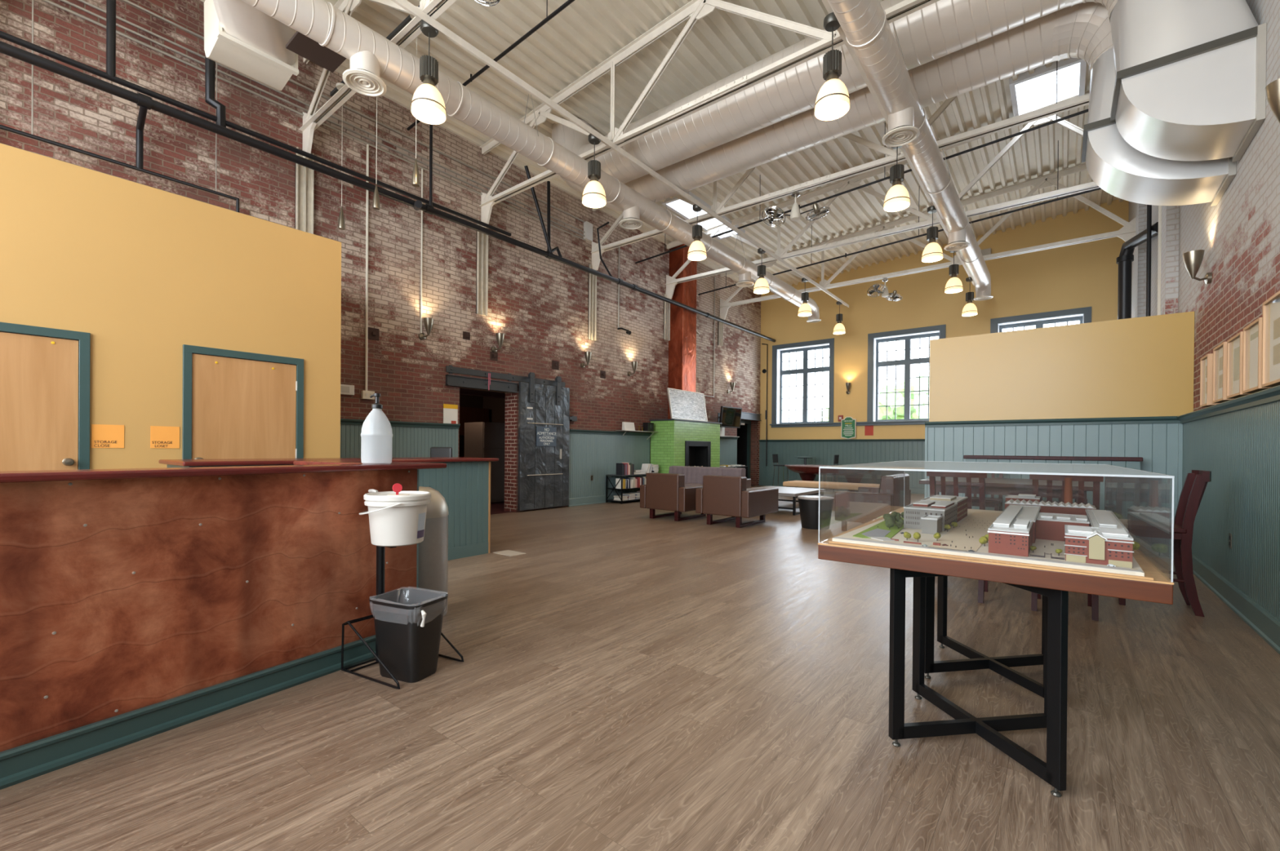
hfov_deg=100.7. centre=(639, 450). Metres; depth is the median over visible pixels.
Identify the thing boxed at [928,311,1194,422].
wall
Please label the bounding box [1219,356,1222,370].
print
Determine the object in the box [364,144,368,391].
conduit
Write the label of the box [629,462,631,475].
book
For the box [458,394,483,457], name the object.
wall
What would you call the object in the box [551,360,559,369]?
anchor plate
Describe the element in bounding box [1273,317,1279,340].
print
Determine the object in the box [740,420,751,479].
door frame
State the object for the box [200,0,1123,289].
ceiling
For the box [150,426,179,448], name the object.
door sign
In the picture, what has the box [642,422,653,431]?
speaker
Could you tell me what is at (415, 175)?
cone pendant
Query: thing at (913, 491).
baseboard
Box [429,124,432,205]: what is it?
pipe
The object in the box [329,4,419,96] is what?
support strut
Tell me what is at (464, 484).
counter
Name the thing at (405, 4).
tie
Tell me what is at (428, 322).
wall sconce
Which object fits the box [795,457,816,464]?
cafe table
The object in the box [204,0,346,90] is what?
air duct
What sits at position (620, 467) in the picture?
book
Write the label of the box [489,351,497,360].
anchor plate
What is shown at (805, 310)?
pendant lamp
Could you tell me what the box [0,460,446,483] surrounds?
countertop
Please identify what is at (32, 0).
rod
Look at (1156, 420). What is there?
trim
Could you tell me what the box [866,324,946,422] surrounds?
window
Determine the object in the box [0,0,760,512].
wall
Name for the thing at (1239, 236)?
wall
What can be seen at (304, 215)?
roof truss
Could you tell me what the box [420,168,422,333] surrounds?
conduit
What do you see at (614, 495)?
book
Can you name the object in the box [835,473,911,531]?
sofa
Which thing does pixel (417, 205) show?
pipe
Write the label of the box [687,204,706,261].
pendant lamp
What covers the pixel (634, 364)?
wall sconce
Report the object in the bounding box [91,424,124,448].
door sign
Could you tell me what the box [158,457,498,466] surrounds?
countertop
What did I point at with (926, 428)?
trim
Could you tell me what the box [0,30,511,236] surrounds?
pipe
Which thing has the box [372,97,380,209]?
cone pendant
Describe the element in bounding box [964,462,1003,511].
dining chair
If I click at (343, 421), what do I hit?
cap
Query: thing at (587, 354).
wall sconce
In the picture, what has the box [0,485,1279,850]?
floor
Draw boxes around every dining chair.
[926,471,988,604]
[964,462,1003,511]
[1029,474,1103,621]
[1033,462,1062,503]
[1118,470,1211,617]
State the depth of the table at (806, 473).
13.48 m
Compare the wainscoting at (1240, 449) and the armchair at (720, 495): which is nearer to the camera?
the wainscoting at (1240, 449)
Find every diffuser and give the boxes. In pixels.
[342,68,386,97]
[618,217,643,229]
[735,280,754,287]
[806,319,821,322]
[881,124,919,146]
[944,240,969,251]
[973,294,993,300]
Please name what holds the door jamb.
in the wall at (540, 304)
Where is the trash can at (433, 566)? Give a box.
[417,486,448,616]
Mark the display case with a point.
(1115, 477)
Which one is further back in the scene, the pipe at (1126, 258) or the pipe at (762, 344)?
the pipe at (762, 344)
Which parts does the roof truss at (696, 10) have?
splice plate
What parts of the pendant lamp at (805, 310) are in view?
lamp shade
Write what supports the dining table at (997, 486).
on the floor
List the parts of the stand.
frame, frame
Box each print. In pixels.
[843,427,853,435]
[1218,373,1222,388]
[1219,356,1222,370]
[1233,346,1239,381]
[1250,331,1257,341]
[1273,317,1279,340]
[1273,343,1279,364]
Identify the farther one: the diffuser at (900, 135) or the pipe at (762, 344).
the pipe at (762, 344)
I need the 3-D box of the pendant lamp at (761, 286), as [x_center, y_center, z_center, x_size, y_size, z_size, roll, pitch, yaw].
[2.533,-3.750,11.055,0.327,0.885,0.327,1,0,38]
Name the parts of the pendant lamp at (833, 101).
lamp shade, stem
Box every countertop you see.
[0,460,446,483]
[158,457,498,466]
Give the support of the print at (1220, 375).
attached to the picture frame at (1220, 353)
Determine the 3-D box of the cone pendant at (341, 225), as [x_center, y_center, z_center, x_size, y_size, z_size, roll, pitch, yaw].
[-3.982,-3.917,7.088,0.150,1.905,0.148,1,0,38]
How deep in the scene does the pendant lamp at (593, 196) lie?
7.04 m
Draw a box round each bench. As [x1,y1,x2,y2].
[782,480,879,502]
[963,455,1142,551]
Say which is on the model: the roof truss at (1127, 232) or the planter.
the planter
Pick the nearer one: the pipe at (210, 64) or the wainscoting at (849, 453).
the pipe at (210, 64)
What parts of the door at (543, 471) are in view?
cross rod, cross rod, handle plate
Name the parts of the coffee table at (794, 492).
leg frame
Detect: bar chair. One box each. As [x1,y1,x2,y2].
[772,454,789,487]
[821,455,839,492]
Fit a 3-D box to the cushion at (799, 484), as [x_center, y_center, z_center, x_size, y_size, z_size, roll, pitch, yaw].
[4.467,0.780,11.650,2.500,0.110,0.760,1,0,38]
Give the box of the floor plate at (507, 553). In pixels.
[493,550,525,556]
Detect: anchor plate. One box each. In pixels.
[368,327,378,340]
[462,331,470,340]
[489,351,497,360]
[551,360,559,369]
[600,370,605,378]
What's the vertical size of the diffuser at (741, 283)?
0.052 m
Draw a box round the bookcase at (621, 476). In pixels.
[605,474,645,504]
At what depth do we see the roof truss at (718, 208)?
8.26 m
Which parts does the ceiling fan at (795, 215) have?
blade, fan motor, fan motor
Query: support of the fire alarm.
attached to the wall at (1085, 274)
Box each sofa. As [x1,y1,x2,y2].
[668,466,751,488]
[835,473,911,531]
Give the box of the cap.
[340,418,460,428]
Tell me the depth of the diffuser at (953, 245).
9.08 m
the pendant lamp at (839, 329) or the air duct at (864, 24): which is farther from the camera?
the pendant lamp at (839, 329)
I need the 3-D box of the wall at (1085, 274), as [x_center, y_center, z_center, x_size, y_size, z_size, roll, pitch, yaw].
[7.710,-2.442,15.123,9.700,7.300,0.340,1,0,38]
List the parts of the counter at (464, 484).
moulding, edge post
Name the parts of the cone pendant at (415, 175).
lamp shade, cord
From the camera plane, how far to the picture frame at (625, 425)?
12.06 m
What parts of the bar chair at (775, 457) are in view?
backrest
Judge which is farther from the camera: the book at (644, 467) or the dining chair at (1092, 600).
the book at (644, 467)
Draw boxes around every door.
[0,321,90,471]
[182,344,303,459]
[517,372,577,511]
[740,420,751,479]
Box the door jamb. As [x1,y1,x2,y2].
[504,392,516,512]
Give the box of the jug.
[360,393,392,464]
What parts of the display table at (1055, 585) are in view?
leg frame, leg frame, leg frame, leg frame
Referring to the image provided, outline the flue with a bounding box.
[667,244,697,419]
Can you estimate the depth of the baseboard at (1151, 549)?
6.08 m
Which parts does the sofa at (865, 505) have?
leg, seat frame, armrest, armrest, backrest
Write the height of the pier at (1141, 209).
5.300 m
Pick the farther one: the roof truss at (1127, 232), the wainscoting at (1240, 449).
the roof truss at (1127, 232)
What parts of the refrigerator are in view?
fridge door, freezer door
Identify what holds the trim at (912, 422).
attached to the wall at (1085, 274)
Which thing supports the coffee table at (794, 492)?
on the floor
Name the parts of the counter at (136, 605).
moulding, panel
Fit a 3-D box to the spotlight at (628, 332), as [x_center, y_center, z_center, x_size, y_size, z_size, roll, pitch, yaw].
[-0.349,-2.733,12.152,0.341,0.120,0.136,0,0,-41]
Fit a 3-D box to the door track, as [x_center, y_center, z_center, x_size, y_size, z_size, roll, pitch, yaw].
[-2.354,-1.341,9.760,0.042,0.140,2.660,1,0,38]
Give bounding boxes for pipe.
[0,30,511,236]
[0,40,775,342]
[0,106,239,212]
[106,0,115,76]
[204,53,226,127]
[406,0,574,130]
[413,200,422,210]
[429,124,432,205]
[524,165,562,257]
[596,222,612,276]
[635,60,1088,263]
[697,140,1102,295]
[761,343,768,466]
[1115,222,1158,319]
[1146,204,1151,316]
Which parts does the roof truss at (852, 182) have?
splice plate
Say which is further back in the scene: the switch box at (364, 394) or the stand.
the switch box at (364, 394)
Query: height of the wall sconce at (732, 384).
0.324 m
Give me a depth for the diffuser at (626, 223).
8.28 m
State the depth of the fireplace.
12.98 m
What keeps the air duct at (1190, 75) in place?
hanging from the ceiling
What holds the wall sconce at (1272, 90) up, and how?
attached to the wall at (1239, 236)
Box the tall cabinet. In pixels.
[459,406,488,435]
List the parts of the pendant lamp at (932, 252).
lamp shade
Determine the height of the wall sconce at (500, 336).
0.324 m
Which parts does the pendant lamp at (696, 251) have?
lamp shade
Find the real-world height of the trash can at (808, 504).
0.474 m
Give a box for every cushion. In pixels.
[684,483,702,487]
[782,480,879,490]
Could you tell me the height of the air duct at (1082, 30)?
2.970 m
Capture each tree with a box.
[820,407,828,421]
[878,376,929,419]
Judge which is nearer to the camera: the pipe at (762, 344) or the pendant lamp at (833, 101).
the pendant lamp at (833, 101)
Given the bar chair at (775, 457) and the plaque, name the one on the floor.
the bar chair at (775, 457)
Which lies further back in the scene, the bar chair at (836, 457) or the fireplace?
the bar chair at (836, 457)
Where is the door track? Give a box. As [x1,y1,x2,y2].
[445,364,564,387]
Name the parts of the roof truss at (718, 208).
splice plate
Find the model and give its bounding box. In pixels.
[829,478,1153,580]
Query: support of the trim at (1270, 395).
attached to the wall at (1239, 236)
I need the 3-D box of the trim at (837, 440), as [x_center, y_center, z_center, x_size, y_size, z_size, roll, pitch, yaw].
[7.580,-0.281,14.988,9.100,0.078,0.155,1,0,38]
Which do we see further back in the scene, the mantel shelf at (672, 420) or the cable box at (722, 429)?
the cable box at (722, 429)
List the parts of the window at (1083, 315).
frame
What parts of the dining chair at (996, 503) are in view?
seat, leg, leg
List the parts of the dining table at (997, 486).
leg, leg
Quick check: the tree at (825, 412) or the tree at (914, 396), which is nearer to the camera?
the tree at (914, 396)
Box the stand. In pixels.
[341,546,463,689]
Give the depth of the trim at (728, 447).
16.09 m
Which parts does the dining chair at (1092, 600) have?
leg, rail, leg, leg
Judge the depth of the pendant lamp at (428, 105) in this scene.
5.19 m
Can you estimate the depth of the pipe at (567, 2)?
6.42 m
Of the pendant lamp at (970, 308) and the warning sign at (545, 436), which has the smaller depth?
the warning sign at (545, 436)
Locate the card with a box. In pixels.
[864,426,873,435]
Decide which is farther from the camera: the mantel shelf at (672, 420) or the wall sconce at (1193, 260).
the mantel shelf at (672, 420)
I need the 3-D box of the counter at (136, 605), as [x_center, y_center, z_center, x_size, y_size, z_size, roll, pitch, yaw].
[-2.854,0.623,1.678,1.105,1.100,4.520,1,0,31]
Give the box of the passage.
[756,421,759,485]
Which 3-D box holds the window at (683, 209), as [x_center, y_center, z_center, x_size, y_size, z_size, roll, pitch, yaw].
[1.510,-5.543,12.148,0.710,0.490,2.470,1,0,38]
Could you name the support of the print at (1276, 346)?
attached to the picture frame at (1271, 307)
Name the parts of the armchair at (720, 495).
armrest, backrest, armrest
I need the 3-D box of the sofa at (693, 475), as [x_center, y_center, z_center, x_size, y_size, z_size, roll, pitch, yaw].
[1.237,0.767,11.396,2.100,0.809,0.860,1,0,38]
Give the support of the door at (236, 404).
in the wall at (148, 272)
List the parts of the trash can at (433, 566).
dome lid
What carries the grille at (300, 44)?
attached to the air duct at (239, 37)
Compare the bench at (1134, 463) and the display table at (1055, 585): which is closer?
the display table at (1055, 585)
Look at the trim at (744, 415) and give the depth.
17.16 m
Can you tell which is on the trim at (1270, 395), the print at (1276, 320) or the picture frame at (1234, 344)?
the picture frame at (1234, 344)
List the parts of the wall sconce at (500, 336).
wall plate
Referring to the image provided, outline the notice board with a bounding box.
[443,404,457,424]
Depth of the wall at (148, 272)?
4.76 m
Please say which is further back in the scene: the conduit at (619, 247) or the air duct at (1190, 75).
the conduit at (619, 247)
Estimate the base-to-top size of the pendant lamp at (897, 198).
0.885 m
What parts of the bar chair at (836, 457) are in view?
backrest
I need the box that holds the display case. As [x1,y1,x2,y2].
[818,461,1174,582]
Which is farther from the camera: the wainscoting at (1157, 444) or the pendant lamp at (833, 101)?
the wainscoting at (1157, 444)
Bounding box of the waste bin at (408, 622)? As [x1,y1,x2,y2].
[368,586,448,683]
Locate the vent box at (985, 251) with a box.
[981,248,991,255]
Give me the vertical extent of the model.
0.248 m
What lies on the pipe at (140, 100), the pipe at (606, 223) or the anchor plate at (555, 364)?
the pipe at (606, 223)
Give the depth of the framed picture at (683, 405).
13.14 m
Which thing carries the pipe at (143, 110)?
hanging from the rod at (32, 0)
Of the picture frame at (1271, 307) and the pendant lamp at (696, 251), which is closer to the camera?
the picture frame at (1271, 307)
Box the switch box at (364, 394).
[360,390,374,399]
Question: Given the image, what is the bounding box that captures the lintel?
[445,374,518,393]
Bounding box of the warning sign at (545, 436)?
[536,426,556,446]
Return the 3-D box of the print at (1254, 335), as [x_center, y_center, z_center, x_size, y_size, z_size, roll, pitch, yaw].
[4.247,-0.800,3.652,0.002,0.040,0.320,1,0,38]
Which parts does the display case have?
pane, pane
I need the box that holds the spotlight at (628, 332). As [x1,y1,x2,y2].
[617,327,631,334]
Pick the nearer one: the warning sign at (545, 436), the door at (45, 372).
the door at (45, 372)
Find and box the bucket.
[359,483,431,546]
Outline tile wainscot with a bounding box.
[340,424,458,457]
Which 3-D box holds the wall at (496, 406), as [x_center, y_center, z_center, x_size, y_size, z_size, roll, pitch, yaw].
[-2.677,-0.364,12.927,3.710,3.000,0.100,1,0,38]
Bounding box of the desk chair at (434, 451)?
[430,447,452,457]
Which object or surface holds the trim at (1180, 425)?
attached to the wall at (1239, 236)
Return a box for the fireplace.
[648,418,722,473]
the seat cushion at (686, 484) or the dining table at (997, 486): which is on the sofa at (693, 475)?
the seat cushion at (686, 484)
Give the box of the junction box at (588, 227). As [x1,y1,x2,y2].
[583,221,592,242]
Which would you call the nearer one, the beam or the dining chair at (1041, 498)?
the dining chair at (1041, 498)
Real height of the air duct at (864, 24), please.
1.013 m
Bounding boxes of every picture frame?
[622,422,635,431]
[1200,353,1219,407]
[1212,342,1235,403]
[1226,331,1251,399]
[1242,317,1272,393]
[1261,290,1279,387]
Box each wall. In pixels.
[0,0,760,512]
[0,142,341,469]
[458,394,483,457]
[483,396,505,422]
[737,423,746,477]
[760,199,1128,439]
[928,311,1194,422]
[1128,0,1279,411]
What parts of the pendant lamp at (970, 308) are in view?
lamp shade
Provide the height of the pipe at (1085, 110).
1.397 m
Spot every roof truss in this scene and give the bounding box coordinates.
[294,0,456,234]
[475,0,939,315]
[587,93,1089,341]
[663,89,1099,341]
[718,162,1136,346]
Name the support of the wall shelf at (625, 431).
attached to the wall at (540, 304)
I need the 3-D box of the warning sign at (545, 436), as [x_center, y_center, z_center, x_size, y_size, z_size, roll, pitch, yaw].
[-1.814,-0.268,10.299,0.018,0.380,0.500,1,0,38]
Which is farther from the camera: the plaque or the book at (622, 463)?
the plaque
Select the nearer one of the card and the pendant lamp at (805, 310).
the pendant lamp at (805, 310)
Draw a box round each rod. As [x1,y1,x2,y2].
[31,0,33,134]
[215,62,217,191]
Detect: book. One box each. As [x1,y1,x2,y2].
[613,495,628,497]
[615,478,621,488]
[616,463,623,475]
[622,462,629,475]
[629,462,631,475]
[640,463,648,474]
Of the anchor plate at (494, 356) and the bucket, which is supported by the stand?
the bucket
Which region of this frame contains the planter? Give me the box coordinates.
[890,538,940,546]
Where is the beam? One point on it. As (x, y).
(462, 391)
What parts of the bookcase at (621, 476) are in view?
shelf, shelf, shelf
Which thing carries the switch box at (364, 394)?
attached to the wall at (540, 304)
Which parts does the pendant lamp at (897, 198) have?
lamp shade, stem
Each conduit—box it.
[42,0,586,240]
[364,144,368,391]
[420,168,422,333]
[617,247,619,328]
[703,276,715,402]
[1157,205,1161,315]
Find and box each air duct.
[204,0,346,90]
[241,0,821,322]
[551,0,1266,192]
[604,1,1236,211]
[827,0,993,300]
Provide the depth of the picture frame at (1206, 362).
4.86 m
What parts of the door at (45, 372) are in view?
knob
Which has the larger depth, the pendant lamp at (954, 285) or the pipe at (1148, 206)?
the pendant lamp at (954, 285)
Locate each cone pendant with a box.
[336,82,345,230]
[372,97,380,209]
[409,13,419,186]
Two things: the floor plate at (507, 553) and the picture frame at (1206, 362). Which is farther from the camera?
the floor plate at (507, 553)
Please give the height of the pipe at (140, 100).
0.151 m
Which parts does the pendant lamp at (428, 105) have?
lamp shade, stem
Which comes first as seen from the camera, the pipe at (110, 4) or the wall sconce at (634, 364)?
the pipe at (110, 4)
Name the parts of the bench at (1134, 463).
cap rail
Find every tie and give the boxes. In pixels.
[391,0,848,307]
[822,0,974,285]
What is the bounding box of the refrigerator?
[464,422,504,502]
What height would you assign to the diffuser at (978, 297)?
0.052 m
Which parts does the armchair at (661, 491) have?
armrest, backrest, armrest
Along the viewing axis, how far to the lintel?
9.18 m
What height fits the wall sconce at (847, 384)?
0.324 m
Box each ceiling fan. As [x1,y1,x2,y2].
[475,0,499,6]
[761,191,831,226]
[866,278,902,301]
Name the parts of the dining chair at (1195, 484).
leg, seat, leg, leg, rail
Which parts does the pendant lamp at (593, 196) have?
lamp shade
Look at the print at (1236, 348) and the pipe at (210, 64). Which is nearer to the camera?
the print at (1236, 348)
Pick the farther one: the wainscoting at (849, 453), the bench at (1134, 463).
the wainscoting at (849, 453)
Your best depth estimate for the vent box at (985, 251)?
13.77 m
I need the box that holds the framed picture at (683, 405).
[666,387,707,422]
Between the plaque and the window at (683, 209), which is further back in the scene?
the plaque
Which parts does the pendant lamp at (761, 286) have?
lamp shade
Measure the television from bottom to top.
0.602 m
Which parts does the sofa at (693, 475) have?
backrest, armrest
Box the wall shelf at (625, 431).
[615,430,657,439]
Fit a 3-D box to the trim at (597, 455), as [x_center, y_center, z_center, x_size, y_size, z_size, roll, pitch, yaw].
[-0.621,0.335,11.955,0.020,1.440,2.740,1,0,38]
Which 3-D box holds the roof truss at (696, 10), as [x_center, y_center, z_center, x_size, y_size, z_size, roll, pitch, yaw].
[0.797,-4.058,6.418,9.088,3.464,0.200,1,0,38]
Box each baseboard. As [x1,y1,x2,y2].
[567,493,621,506]
[758,480,924,494]
[1139,541,1173,559]
[1191,553,1279,654]
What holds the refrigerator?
on the floor
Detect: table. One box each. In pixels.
[720,466,747,479]
[746,486,825,515]
[784,464,875,495]
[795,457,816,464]
[817,507,1173,797]
[919,476,1093,505]
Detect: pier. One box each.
[1134,203,1146,317]
[1160,205,1179,315]
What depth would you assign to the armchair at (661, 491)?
8.87 m
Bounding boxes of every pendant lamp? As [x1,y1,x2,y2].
[410,19,446,124]
[582,133,606,208]
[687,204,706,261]
[753,248,769,293]
[797,277,812,316]
[814,12,849,120]
[833,301,845,334]
[883,145,910,212]
[921,205,942,262]
[944,250,963,293]
[961,276,977,316]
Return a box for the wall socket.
[1228,533,1231,548]
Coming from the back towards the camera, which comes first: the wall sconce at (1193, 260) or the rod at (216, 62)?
the rod at (216, 62)
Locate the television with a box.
[717,406,742,428]
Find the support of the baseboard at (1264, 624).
attached to the wall at (1239, 236)
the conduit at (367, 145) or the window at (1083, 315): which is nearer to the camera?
the conduit at (367, 145)
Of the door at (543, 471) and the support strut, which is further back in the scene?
the door at (543, 471)
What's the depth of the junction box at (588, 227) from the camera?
11.21 m
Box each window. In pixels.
[661,191,745,239]
[771,337,834,424]
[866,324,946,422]
[990,306,1091,333]
[1008,57,1086,116]
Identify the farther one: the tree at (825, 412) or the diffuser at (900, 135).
the tree at (825, 412)
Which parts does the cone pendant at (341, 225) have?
lamp shade, cord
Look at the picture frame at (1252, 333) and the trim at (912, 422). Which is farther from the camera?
the trim at (912, 422)
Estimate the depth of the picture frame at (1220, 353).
4.48 m
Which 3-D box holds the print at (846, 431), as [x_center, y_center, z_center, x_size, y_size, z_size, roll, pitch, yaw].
[6.248,-0.560,15.912,0.300,0.240,0.002,1,0,38]
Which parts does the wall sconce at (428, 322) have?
wall plate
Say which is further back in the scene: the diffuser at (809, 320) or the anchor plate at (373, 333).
the diffuser at (809, 320)
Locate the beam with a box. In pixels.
[459,388,505,399]
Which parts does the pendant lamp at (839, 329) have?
lamp shade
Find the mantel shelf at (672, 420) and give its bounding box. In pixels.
[648,418,722,424]
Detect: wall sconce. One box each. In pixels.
[418,317,434,340]
[491,333,504,352]
[580,351,591,368]
[627,361,637,376]
[727,382,734,393]
[845,382,851,394]
[1182,249,1212,284]
[1265,78,1279,123]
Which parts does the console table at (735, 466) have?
shelf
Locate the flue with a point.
(682, 342)
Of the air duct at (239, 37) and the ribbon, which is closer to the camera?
the air duct at (239, 37)
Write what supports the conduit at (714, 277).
attached to the wall at (540, 304)
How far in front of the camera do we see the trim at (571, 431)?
11.77 m
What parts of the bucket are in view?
wire handle, lid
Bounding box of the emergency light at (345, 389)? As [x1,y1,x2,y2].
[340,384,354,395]
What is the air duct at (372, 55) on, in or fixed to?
attached to the air duct at (239, 37)
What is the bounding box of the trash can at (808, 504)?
[797,495,834,529]
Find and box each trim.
[568,433,649,498]
[569,429,651,435]
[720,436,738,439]
[720,439,737,465]
[741,412,761,421]
[758,439,924,442]
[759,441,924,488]
[769,420,928,427]
[924,416,1180,427]
[924,427,928,498]
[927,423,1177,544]
[1177,385,1279,423]
[1177,423,1182,506]
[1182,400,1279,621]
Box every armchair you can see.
[640,472,706,521]
[695,475,778,528]
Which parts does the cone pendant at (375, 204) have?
lamp shade, cord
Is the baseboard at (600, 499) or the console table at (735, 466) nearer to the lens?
the baseboard at (600, 499)
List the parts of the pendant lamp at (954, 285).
lamp shade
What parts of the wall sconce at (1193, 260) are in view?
arm, wall plate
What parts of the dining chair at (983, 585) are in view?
leg, rail, leg, leg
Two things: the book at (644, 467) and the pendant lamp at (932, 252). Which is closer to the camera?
the pendant lamp at (932, 252)
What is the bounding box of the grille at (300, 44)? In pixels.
[285,31,346,72]
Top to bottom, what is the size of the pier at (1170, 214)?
5.300 m
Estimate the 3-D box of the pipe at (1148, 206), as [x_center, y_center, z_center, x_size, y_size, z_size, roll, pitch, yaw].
[7.895,-3.067,8.231,0.053,4.600,0.056,1,0,38]
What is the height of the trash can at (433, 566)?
0.918 m
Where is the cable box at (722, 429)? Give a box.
[720,427,724,435]
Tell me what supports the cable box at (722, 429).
on the wall shelf
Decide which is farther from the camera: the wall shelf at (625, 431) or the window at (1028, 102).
the wall shelf at (625, 431)
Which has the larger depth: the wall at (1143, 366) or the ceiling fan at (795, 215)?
the ceiling fan at (795, 215)
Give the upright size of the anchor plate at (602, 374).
0.160 m
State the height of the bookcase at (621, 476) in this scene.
0.620 m
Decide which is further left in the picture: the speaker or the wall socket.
the speaker
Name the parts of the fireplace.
firebox frame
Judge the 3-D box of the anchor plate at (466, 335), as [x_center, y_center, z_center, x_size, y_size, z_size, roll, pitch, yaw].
[-2.940,-1.953,9.014,0.045,0.130,0.130,1,0,38]
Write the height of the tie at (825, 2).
0.074 m
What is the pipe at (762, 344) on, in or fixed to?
attached to the wall at (1085, 274)
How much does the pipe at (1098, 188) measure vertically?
1.497 m
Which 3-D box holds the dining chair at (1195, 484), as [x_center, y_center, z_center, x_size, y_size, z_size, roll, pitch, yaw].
[4.080,0.685,4.164,0.532,1.065,0.420,1,0,38]
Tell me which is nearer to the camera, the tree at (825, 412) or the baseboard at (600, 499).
the baseboard at (600, 499)
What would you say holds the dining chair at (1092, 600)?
on the floor
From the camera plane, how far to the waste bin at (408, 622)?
2.72 m
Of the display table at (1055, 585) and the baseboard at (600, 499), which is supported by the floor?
the display table at (1055, 585)
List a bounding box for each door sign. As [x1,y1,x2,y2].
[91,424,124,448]
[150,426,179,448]
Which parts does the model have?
board, cornice, cornice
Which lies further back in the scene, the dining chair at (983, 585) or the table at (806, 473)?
the table at (806, 473)
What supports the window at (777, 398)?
in the wall at (1085, 274)
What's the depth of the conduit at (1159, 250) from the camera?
7.79 m
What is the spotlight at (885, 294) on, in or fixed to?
hanging from the roof truss at (1127, 232)
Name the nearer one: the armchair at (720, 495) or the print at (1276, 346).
the print at (1276, 346)
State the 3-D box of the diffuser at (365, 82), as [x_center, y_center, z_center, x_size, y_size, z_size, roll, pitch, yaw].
[-2.658,-3.562,5.127,0.380,0.052,0.380,1,0,38]
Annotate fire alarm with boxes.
[838,415,843,421]
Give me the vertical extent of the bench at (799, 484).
0.470 m
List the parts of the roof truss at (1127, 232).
splice plate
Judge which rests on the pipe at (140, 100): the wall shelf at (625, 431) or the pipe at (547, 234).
the pipe at (547, 234)
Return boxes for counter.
[0,460,446,790]
[158,457,498,560]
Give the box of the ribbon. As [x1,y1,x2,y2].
[488,373,490,390]
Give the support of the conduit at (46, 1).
attached to the wall at (540, 304)
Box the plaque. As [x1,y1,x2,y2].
[840,417,856,439]
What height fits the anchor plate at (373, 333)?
0.170 m
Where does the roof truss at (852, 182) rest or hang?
attached to the wall at (540, 304)

